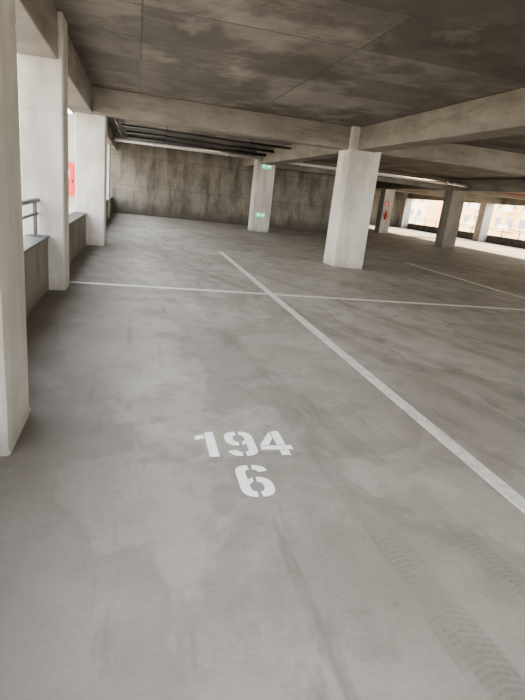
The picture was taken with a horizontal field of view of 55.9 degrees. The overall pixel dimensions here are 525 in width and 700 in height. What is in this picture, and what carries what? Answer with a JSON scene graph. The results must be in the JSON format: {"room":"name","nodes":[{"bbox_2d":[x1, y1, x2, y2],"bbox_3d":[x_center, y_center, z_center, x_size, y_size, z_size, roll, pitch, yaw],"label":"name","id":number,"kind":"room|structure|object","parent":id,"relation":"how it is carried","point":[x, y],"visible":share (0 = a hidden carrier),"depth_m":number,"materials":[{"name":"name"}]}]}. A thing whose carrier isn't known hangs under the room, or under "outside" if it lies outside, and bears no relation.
{"room":"parking garage","nodes":[
{"label":"parking garage","id":0,"kind":"room"},
{"bbox_2d":[23,197,112,315],"bbox_3d":[-4.646,-3.436,13.241,0.270,0.715,22.180,2,18,-15],"label":"wall","id":1,"kind":"structure","parent":0,"point":[36,270],"depth_m":6.09,"materials":[{"name":"concrete"}]},
{"bbox_2d":[22,198,40,236],"bbox_3d":[-2.442,-1.118,4.600,0.100,0.455,3.770,2,18,-15],"label":"railing","id":2,"kind":"object","parent":1,"relation":"on","point":[34,201],"visible":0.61,"depth_m":6.14,"materials":[{"name":"metal"}]},
{"bbox_2d":[68,113,74,213],"bbox_3d":[-4.905,-3.955,11.316,1.255,2.780,0.200,2,18,-15],"label":"wall pier","id":3,"kind":"object","parent":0,"point":[71,117],"depth_m":11.14,"materials":[{"name":"white concrete"}]},
{"bbox_2d":[68,163,74,195],"bbox_3d":[-4.476,-3.894,11.243,0.450,0.700,0.152,2,18,-15],"label":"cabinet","id":4,"kind":"object","parent":3,"relation":"attached to","point":[71,166],"visible":0.37,"depth_m":11.22,"materials":[{"name":"red metal"}]},
{"bbox_2d":[110,141,334,232],"bbox_3d":[-1.731,-8.002,24.648,11.650,3.280,0.300,2,18,-15],"label":"wall","id":5,"kind":"structure","parent":0,"point":[147,180],"depth_m":24.23,"materials":[{"name":"concrete"}]},
{"bbox_2d":[0,212,524,699],"bbox_3d":[7.115,-4.312,22.060,27.650,0.300,54.000,2,18,-15],"label":"floor","id":6,"kind":"structure","parent":0,"point":[136,563],"depth_m":2.77,"materials":[{"name":"concrete"}]},
{"bbox_2d":[0,0,31,455],"bbox_3d":[-1.587,-1.083,2.434,0.634,3.280,0.624,2,18,-15],"label":"concrete column","id":7,"kind":"structure","parent":6,"relation":"on","point":[15,409],"depth_m":2.64,"materials":[{"name":"grey concrete"}]},
{"bbox_2d":[17,11,69,289],"bbox_3d":[-2.806,-2.450,6.391,0.534,3.280,0.514,2,18,-15],"label":"concrete column","id":8,"kind":"structure","parent":6,"relation":"on","point":[42,81],"depth_m":6.16,"materials":[{"name":"white concrete"}]},
{"bbox_2d":[75,112,106,245],"bbox_3d":[-3.906,-4.101,11.302,0.654,3.280,0.724,2,18,-15],"label":"concrete column","id":9,"kind":"structure","parent":6,"relation":"on","point":[90,129],"depth_m":11.02,"materials":[{"name":"white concrete"}]},
{"bbox_2d":[106,144,110,217],"bbox_3d":[-6.244,-6.966,19.674,0.374,3.280,0.724,2,18,-15],"label":"concrete column","id":10,"kind":"structure","parent":6,"relation":"on","point":[108,145],"depth_m":19.49,"materials":[{"name":"grey concrete"}]},
{"bbox_2d":[194,431,292,496],"bbox_3d":[-0.069,0.655,2.939,0.605,0.001,0.735,2,18,-15],"label":"parking space number","id":11,"kind":"object","parent":6,"relation":"on","point":[244,483],"visible":1,"depth_m":3.05,"materials":[{"name":"paint"}]},
{"bbox_2d":[248,151,275,231],"bbox_3d":[-0.032,-6.896,21.707,0.824,3.280,0.724,2,18,-15],"label":"concrete column","id":12,"kind":"structure","parent":6,"relation":"on","point":[263,179],"depth_m":21.47,"materials":[{"name":"grey concrete"}]},
{"bbox_2d":[256,213,263,216],"bbox_3d":[-0.099,-5.894,21.608,0.380,0.183,0.057,2,18,-15],"label":"emergency exit sign","id":13,"kind":"object","parent":12,"relation":"attached to","point":[257,214],"visible":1,"depth_m":21.59,"materials":[{"name":"green plastic"}]},
{"bbox_2d":[69,281,524,309],"bbox_3d":[4.534,-0.773,9.216,15.580,0.002,0.100,2,18,-15],"label":"parking line","id":14,"kind":"object","parent":6,"relation":"on","point":[69,281],"visible":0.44,"depth_m":8.12,"materials":[{"name":"paint"}]},
{"bbox_2d":[323,126,380,268],"bbox_3d":[2.259,-3.764,12.463,0.824,3.280,0.774,2,18,-15],"label":"concrete column","id":15,"kind":"structure","parent":6,"relation":"on","point":[357,170],"depth_m":12.21,"materials":[{"name":"grey concrete"}]},
{"bbox_2d":[218,251,524,513],"bbox_3d":[1.115,0.394,4.217,0.110,0.003,19.000,2,18,-15],"label":"parking line","id":16,"kind":"object","parent":6,"relation":"on","point":[484,472],"visible":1,"depth_m":3.84,"materials":[{"name":"paint"}]},
{"bbox_2d":[374,189,394,233],"bbox_3d":[8.287,-9.598,33.432,0.724,3.280,0.724,2,18,-15],"label":"concrete column","id":17,"kind":"structure","parent":6,"relation":"on","point":[382,225],"depth_m":33.25,"materials":[{"name":"grey concrete"}]},
{"bbox_2d":[397,193,412,228],"bbox_3d":[13.976,-13.611,48.417,0.724,3.280,0.774,2,18,-15],"label":"concrete column","id":18,"kind":"structure","parent":6,"relation":"on","point":[406,204],"depth_m":48.19,"materials":[{"name":"grey concrete"}]},
{"bbox_2d":[434,180,465,248],"bbox_3d":[9.519,-6.843,25.014,0.774,3.280,0.724,2,18,-15],"label":"concrete column","id":19,"kind":"structure","parent":6,"relation":"on","point":[453,202],"depth_m":24.83,"materials":[{"name":"grey concrete"}]},
{"bbox_2d":[404,262,524,298],"bbox_3d":[5.255,-1.755,12.639,0.100,0.003,6.480,2,18,-15],"label":"parking line","id":20,"kind":"object","parent":6,"relation":"on","point":[404,262],"visible":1,"depth_m":12.60,"materials":[{"name":"paint"}]},
{"bbox_2d":[472,202,494,241],"bbox_3d":[16.753,-9.893,37.459,0.724,3.280,0.774,2,18,-15],"label":"concrete column","id":21,"kind":"structure","parent":6,"relation":"on","point":[485,212],"depth_m":37.29,"materials":[{"name":"grey concrete"}]},
{"bbox_2d":[52,0,524,192],"bbox_3d":[7.478,-7.736,20.990,28.100,0.350,54.400,2,18,-15],"label":"ceiling","id":22,"kind":"structure","parent":0,"point":[359,63],"depth_m":6.41,"materials":[{"name":"concrete"}]},
{"bbox_2d":[15,0,116,149],"bbox_3d":[-3.134,-4.371,7.741,0.470,0.500,32.450,2,18,-15],"label":"ceiling beam","id":23,"kind":"structure","parent":22,"relation":"attached to","point":[36,26],"depth_m":5.53,"materials":[{"name":"beige concrete"}]},
{"bbox_2d":[115,118,122,136],"bbox_3d":[-4.364,-6.884,14.911,0.079,0.218,8.800,2,18,-15],"label":"conduit pipe","id":24,"kind":"object","parent":22,"relation":"attached to","point":[116,119],"visible":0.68,"depth_m":15.35,"materials":[{"name":"metal"}]},
{"bbox_2d":[114,132,257,155],"bbox_3d":[-3.039,-8.424,20.480,5.970,0.300,0.400,2,18,-15],"label":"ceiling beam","id":25,"kind":"structure","parent":22,"relation":"attached to","point":[116,134],"depth_m":20.13,"materials":[{"name":"black metal"}]},
{"bbox_2d":[114,137,261,159],"bbox_3d":[-2.875,-8.166,19.849,5.880,0.379,0.158,2,18,-15],"label":"drain pipe","id":26,"kind":"object","parent":22,"relation":"attached to","point":[153,144],"depth_m":19.79,"materials":[{"name":"grey metal"}]},
{"bbox_2d":[127,135,265,156],"bbox_3d":[-2.412,-7.849,18.880,5.300,0.309,0.158,2,18,-15],"label":"conduit pipe","id":27,"kind":"object","parent":22,"relation":"attached to","point":[163,141],"visible":0.97,"depth_m":18.82,"materials":[{"name":"metal"}]},
{"bbox_2d":[127,130,273,152],"bbox_3d":[-2.127,-7.513,17.762,5.300,0.226,0.132,2,18,-15],"label":"conduit pipe","id":28,"kind":"object","parent":22,"relation":"attached to","point":[128,131],"visible":0.91,"depth_m":17.71,"materials":[{"name":"metal"}]},
{"bbox_2d":[122,124,290,149],"bbox_3d":[-1.662,-6.828,15.724,5.400,0.225,0.092,2,18,-15],"label":"conduit pipe","id":29,"kind":"object","parent":22,"relation":"attached to","point":[124,125],"visible":0.93,"depth_m":15.69,"materials":[{"name":"metal"}]},
{"bbox_2d":[92,86,351,149],"bbox_3d":[-0.699,-5.181,11.233,5.970,0.500,0.450,2,18,-15],"label":"ceiling beam","id":30,"kind":"structure","parent":22,"relation":"attached to","point":[112,103],"depth_m":10.95,"materials":[{"name":"beige concrete"}]},
{"bbox_2d":[262,164,271,168],"bbox_3d":[0.184,-7.799,21.033,0.420,0.200,0.057,2,18,-15],"label":"emergency exit sign","id":31,"kind":"object","parent":22,"relation":"hanging from","point":[263,165],"visible":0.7,"depth_m":21.02,"materials":[{"name":"green plastic"}]},
{"bbox_2d":[287,162,469,187],"bbox_3d":[5.108,-7.918,21.956,9.500,0.379,0.158,2,18,-15],"label":"drain pipe","id":32,"kind":"object","parent":22,"relation":"attached to","point":[296,163],"depth_m":22.22,"materials":[{"name":"grey metal"}]},
{"bbox_2d":[243,87,524,167],"bbox_3d":[3.095,-4.178,9.385,0.480,0.500,32.450,2,18,-15],"label":"ceiling beam","id":33,"kind":"structure","parent":22,"relation":"attached to","point":[502,114],"depth_m":8.66,"materials":[{"name":"beige concrete"}]},
{"bbox_2d":[275,160,524,199],"bbox_3d":[9.644,-8.164,24.597,19.700,0.500,0.500,2,18,-15],"label":"ceiling beam","id":34,"kind":"structure","parent":22,"relation":"attached to","point":[281,166],"depth_m":23.57,"materials":[{"name":"beige concrete"}]},
{"bbox_2d":[381,189,503,203],"bbox_3d":[9.826,-10.890,33.438,15.000,0.500,0.400,2,18,-15],"label":"ceiling beam","id":35,"kind":"structure","parent":22,"relation":"attached to","point":[469,196],"depth_m":34.48,"materials":[{"name":"grey concrete"}]},
{"bbox_2d":[375,179,524,192],"bbox_3d":[10.437,-7.102,21.466,0.500,0.499,53.100,2,18,-15],"label":"ceiling beam","id":36,"kind":"structure","parent":22,"relation":"attached to","point":[509,185],"depth_m":22.50,"materials":[{"name":"grey concrete"}]},
{"bbox_2d":[381,143,524,176],"bbox_3d":[12.170,-4.781,14.629,19.700,0.500,0.450,2,18,-15],"label":"ceiling beam","id":37,"kind":"structure","parent":22,"relation":"attached to","point":[451,154],"depth_m":12.59,"materials":[{"name":"beige concrete"}]},
{"bbox_2d":[407,193,524,205],"bbox_3d":[20.222,-6.798,24.049,0.550,0.500,53.100,2,18,-15],"label":"ceiling beam","id":38,"kind":"structure","parent":22,"relation":"attached to","point":[507,201],"depth_m":39.23,"materials":[{"name":"grey concrete"}]},
{"bbox_2d":[369,190,402,226],"bbox_3d":[6.691,-14.074,47.256,16.200,3.280,0.300,2,18,-15],"label":"wall","id":39,"kind":"structure","parent":0,"point":[398,197],"depth_m":48.58,"materials":[{"name":"concrete"}]},
{"bbox_2d":[407,223,524,248],"bbox_3d":[20.335,-4.185,25.019,0.180,0.550,53.200,2,18,-15],"label":"wall","id":40,"kind":"structure","parent":0,"point":[505,241],"depth_m":37.55,"materials":[{"name":"concrete"}]},
{"bbox_2d":[409,217,524,238],"bbox_3d":[20.385,-4.707,24.854,0.100,0.550,53.000,2,18,-15],"label":"railing","id":41,"kind":"object","parent":40,"relation":"on","point":[409,217],"visible":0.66,"depth_m":39.38,"materials":[{"name":"metal"}]},
{"label":"outside","id":42,"kind":"structure","parent":0,"visible":0},
{"bbox_3d":[28.395,-3.087,49.588,320.000,0.300,320.000,2,18,-15],"label":"ground","id":43,"kind":"structure","parent":42,"visible":0},
{"bbox_2d":[408,199,442,226],"bbox_3d":[33.090,-37.717,136.223,13.400,15.350,61.600,2,18,-15],"label":"apartment building","id":44,"kind":"structure","parent":43,"relation":"on","point":[430,210],"depth_m":107.26,"materials":[{"name":"beige concrete"}]},
{"bbox_2d":[459,202,524,239],"bbox_3d":[46.628,-22.663,91.006,13.400,16.350,32.600,2,18,-15],"label":"apartment building","id":45,"kind":"structure","parent":43,"relation":"on","point":[508,217],"depth_m":86.66,"materials":[{"name":"beige concrete"}]}
]}

